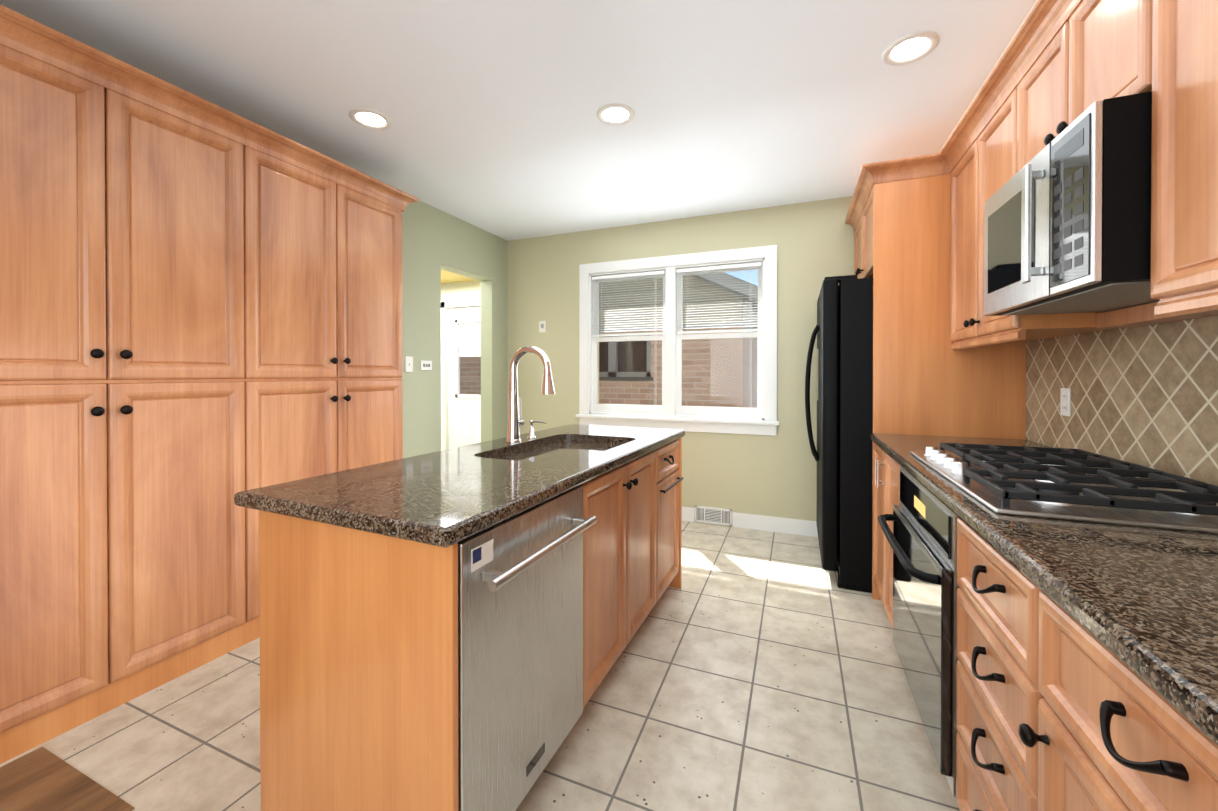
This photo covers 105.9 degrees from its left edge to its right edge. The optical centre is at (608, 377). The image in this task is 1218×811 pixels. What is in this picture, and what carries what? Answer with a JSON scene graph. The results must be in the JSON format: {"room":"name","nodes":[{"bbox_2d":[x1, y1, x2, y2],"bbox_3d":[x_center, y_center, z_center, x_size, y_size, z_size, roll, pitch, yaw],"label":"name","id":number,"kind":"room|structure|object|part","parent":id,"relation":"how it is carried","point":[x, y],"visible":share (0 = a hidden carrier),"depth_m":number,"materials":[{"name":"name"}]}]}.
{"room":"kitchen","nodes":[
{"label":"kitchen","id":0,"kind":"room"},
{"bbox_2d":[401,200,507,457],"bbox_3d":[-2.037,-0.051,2.170,0.130,2.550,5.170,0,0,22],"label":"wall","id":1,"kind":"structure","parent":0,"point":[435,241],"depth_m":3.65,"materials":[{"name":"green"}]},
{"bbox_2d":[405,356,412,371],"bbox_3d":[-1.465,-0.094,3.379,0.013,0.116,0.070,0,0,22],"label":"switch plate","id":2,"kind":"object","parent":1,"relation":"attached to","point":[408,359],"depth_m":3.37,"materials":[{"name":"white plastic"}]},
{"bbox_2d":[420,360,431,369],"bbox_3d":[-1.403,-0.090,3.537,0.008,0.074,0.116,0,0,22],"label":"switch plate","id":3,"kind":"object","parent":1,"relation":"attached to","point":[425,365],"depth_m":3.53,"materials":[{"name":"white plastic"}]},
{"bbox_2d":[441,269,475,283],"bbox_3d":[-2.409,-1.191,4.626,2.420,0.080,2.450,0,0,22],"label":"ceiling","id":4,"kind":"structure","parent":0,"point":[448,277],"depth_m":5.40,"materials":[{"name":"yellow paint"}]},
{"bbox_2d":[441,280,480,450],"bbox_3d":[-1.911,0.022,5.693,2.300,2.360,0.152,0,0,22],"label":"door","id":5,"kind":"structure","parent":0,"point":[460,413],"depth_m":5.54,"materials":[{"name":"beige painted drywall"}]},
{"bbox_2d":[0,521,959,810],"bbox_3d":[-1.202,1.270,2.410,6.440,0.104,6.510,0,0,22],"label":"floor","id":6,"kind":"structure","parent":0,"point":[750,669],"depth_m":1.62,"materials":[{"name":"tile"}]},
{"bbox_2d":[0,5,418,763],"bbox_3d":[-2.012,0.044,1.546,0.381,2.367,3.238,0,0,22],"label":"pantry","id":7,"kind":"object","parent":6,"relation":"on","point":[200,311],"visible":0.98,"depth_m":1.80,"materials":[{"name":"brown wood"}]},
{"bbox_2d":[259,434,684,810],"bbox_3d":[-0.238,0.787,1.949,0.758,0.875,1.840,0,0,24],"label":"kitchen island","id":8,"kind":"object","parent":6,"relation":"on","point":[454,629],"depth_m":1.16,"materials":[{"name":"brown wood"}]},
{"bbox_2d":[234,424,684,549],"bbox_3d":[-0.291,0.329,1.970,0.756,0.040,1.900,0,0,24],"label":"island countertop","id":9,"kind":"structure","parent":8,"relation":"on","point":[430,500],"depth_m":1.33,"materials":[{"name":"brown stone"}]},
{"bbox_2d":[502,346,557,441],"bbox_3d":[-0.347,0.079,2.233,0.264,0.457,0.198,0,0,24],"label":"faucet","id":10,"kind":"object","parent":9,"relation":"on","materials":[{"name":"silver metal"}]},
{"bbox_2d":[458,486,596,810],"bbox_3d":[-0.231,0.795,1.275,0.192,0.868,0.573,0,0,24],"label":"dishwasher","id":11,"kind":"object","parent":8,"relation":"in","point":[521,575],"depth_m":1.19,"materials":[{"name":"silver metal"}]},
{"bbox_2d":[805,275,872,592],"bbox_3d":[1.774,0.317,2.918,0.977,1.804,0.860,0,0,22],"label":"refrigerator","id":12,"kind":"object","parent":6,"relation":"on","point":[843,332],"visible":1,"depth_m":2.63,"materials":[{"name":"black painted metal"},{"name":"black plastic"}]},
{"bbox_2d":[845,0,1217,810],"bbox_3d":[1.260,0.044,1.305,0.767,2.370,4.274,0,0,22],"label":"kitchen cabinets","id":13,"kind":"object","parent":6,"relation":"on","point":[1037,248],"visible":1,"depth_m":1.20,"materials":[{"name":"brown wood"}]},
{"bbox_2d":[877,466,959,796],"bbox_3d":[1.011,0.736,1.555,0.119,0.753,0.695,0,0,22],"label":"oven","id":14,"kind":"object","parent":13,"relation":"in","point":[923,539],"depth_m":1.37,"materials":[{"name":"black metal"}]},
{"bbox_3d":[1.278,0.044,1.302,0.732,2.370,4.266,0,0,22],"label":"fridge panel","id":15,"kind":"part","parent":13,"relation":"part of","materials":[{"name":"brown wood"}]},
{"bbox_2d":[910,443,1217,533],"bbox_3d":[1.300,0.286,1.364,0.530,0.054,0.875,0,0,22],"label":"cooktop","id":16,"kind":"object","parent":13,"relation":"in","point":[1040,483],"depth_m":1.15,"materials":[{"name":"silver metal"}]},
{"bbox_2d":[984,91,1159,315],"bbox_3d":[1.434,-0.433,1.321,0.460,0.427,0.681,0,0,22],"label":"microwave","id":17,"kind":"object","parent":13,"relation":"in","point":[1069,234],"depth_m":1.16,"materials":[{"name":"silver metal"}]},
{"bbox_2d":[1026,316,1217,485],"bbox_3d":[1.436,0.059,0.732,0.008,0.514,3.330,0,0,22],"label":"backsplash","id":18,"kind":"structure","parent":13,"relation":"on","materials":[{"name":"tile"}]},
{"bbox_2d":[1060,388,1070,415],"bbox_3d":[1.918,0.105,1.935,0.008,0.116,0.072,0,0,22],"label":"outlet","id":19,"kind":"object","parent":18,"relation":"attached to","point":[1065,393],"depth_m":1.93,"materials":[{"name":"white plastic"}]},
{"bbox_2d":[0,0,1035,240],"bbox_3d":[-0.264,-1.372,1.439,3.980,0.100,5.450,0,0,22],"label":"ceiling","id":20,"kind":"structure","parent":0,"point":[489,109],"depth_m":2.09,"materials":[{"name":"white paint"}]},
{"bbox_2d":[349,108,391,129],"bbox_3d":[-1.225,-1.324,2.366,0.195,0.007,0.195,0,0,22],"label":"recessed light","id":21,"kind":"object","parent":20,"relation":"in","point":[370,118],"visible":1,"depth_m":2.36,"materials":[{"name":"white plastic"}]},
{"bbox_2d":[596,103,634,125],"bbox_3d":[0.034,-1.324,2.327,0.195,0.007,0.195,0,0,22],"label":"recessed light","id":22,"kind":"object","parent":20,"relation":"in","point":[615,114],"visible":1,"depth_m":2.32,"materials":[{"name":"white plastic"}]},
{"bbox_2d":[882,31,939,65],"bbox_3d":[1.214,-1.321,1.857,0.195,0.007,0.195,0,0,22],"label":"recessed light","id":23,"kind":"object","parent":20,"relation":"in","point":[911,48],"visible":1,"depth_m":1.85,"materials":[{"name":"white plastic"}]},
{"bbox_2d":[507,196,853,526],"bbox_3d":[0.758,-0.062,3.951,3.980,2.550,0.240,0,0,22],"label":"wall","id":24,"kind":"structure","parent":0,"point":[769,475],"depth_m":3.74,"materials":[{"name":"beige"}]},
{"bbox_2d":[539,321,545,332],"bbox_3d":[-0.632,-0.480,4.378,0.070,0.110,0.014,0,0,22],"label":"switch","id":25,"kind":"object","parent":24,"relation":"attached to","point":[542,326],"visible":1,"depth_m":4.37,"materials":[{"name":"white plastic"}]},
{"bbox_2d":[576,245,779,435],"bbox_3d":[0.532,-0.287,3.937,1.746,1.486,0.155,0,0,22],"label":"window","id":26,"kind":"structure","parent":24,"relation":"in","point":[767,423],"depth_m":3.91,"materials":[{"name":"white wood"}]},
{"bbox_2d":[592,262,761,412],"bbox_3d":[0.529,-0.315,3.929,1.470,1.195,0.032,0,0,22],"label":"window blinds","id":27,"kind":"object","parent":26,"relation":"attached to","point":[721,267],"visible":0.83,"depth_m":3.87,"materials":[{"name":"white plastic"}]},
{"bbox_3d":[0.546,-0.300,3.972,1.490,1.245,0.052,0,0,22],"label":"window sashes","id":28,"kind":"part","parent":26,"relation":"part of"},
{"bbox_2d":[682,507,693,521],"bbox_3d":[-0.141,1.151,4.202,1.849,0.120,0.015,0,0,22],"label":"baseboard","id":29,"kind":"structure","parent":24,"relation":"attached to","point":[687,512],"depth_m":3.87,"materials":[{"name":"white wood"}]},
{"bbox_2d":[695,505,731,525],"bbox_3d":[0.855,1.139,3.784,0.300,0.134,0.008,0,0,22],"label":"air vent register","id":30,"kind":"object","parent":29,"relation":"attached to","point":[714,515],"visible":1,"depth_m":3.78,"materials":[{"name":"white metal"}]},
{"bbox_2d":[732,512,817,536],"bbox_3d":[1.715,1.156,3.444,1.538,0.120,0.014,0,0,22],"label":"baseboard","id":31,"kind":"structure","parent":24,"relation":"attached to","point":[778,524],"depth_m":3.61,"materials":[{"name":"white wood"}]},
{"label":"outside","id":32,"kind":"structure","parent":0,"visible":0},
{"bbox_2d":[460,272,757,407],"bbox_3d":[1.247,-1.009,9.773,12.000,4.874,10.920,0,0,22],"label":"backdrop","id":33,"kind":"structure","parent":32,"point":[616,351],"depth_m":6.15,"materials":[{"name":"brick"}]}
]}

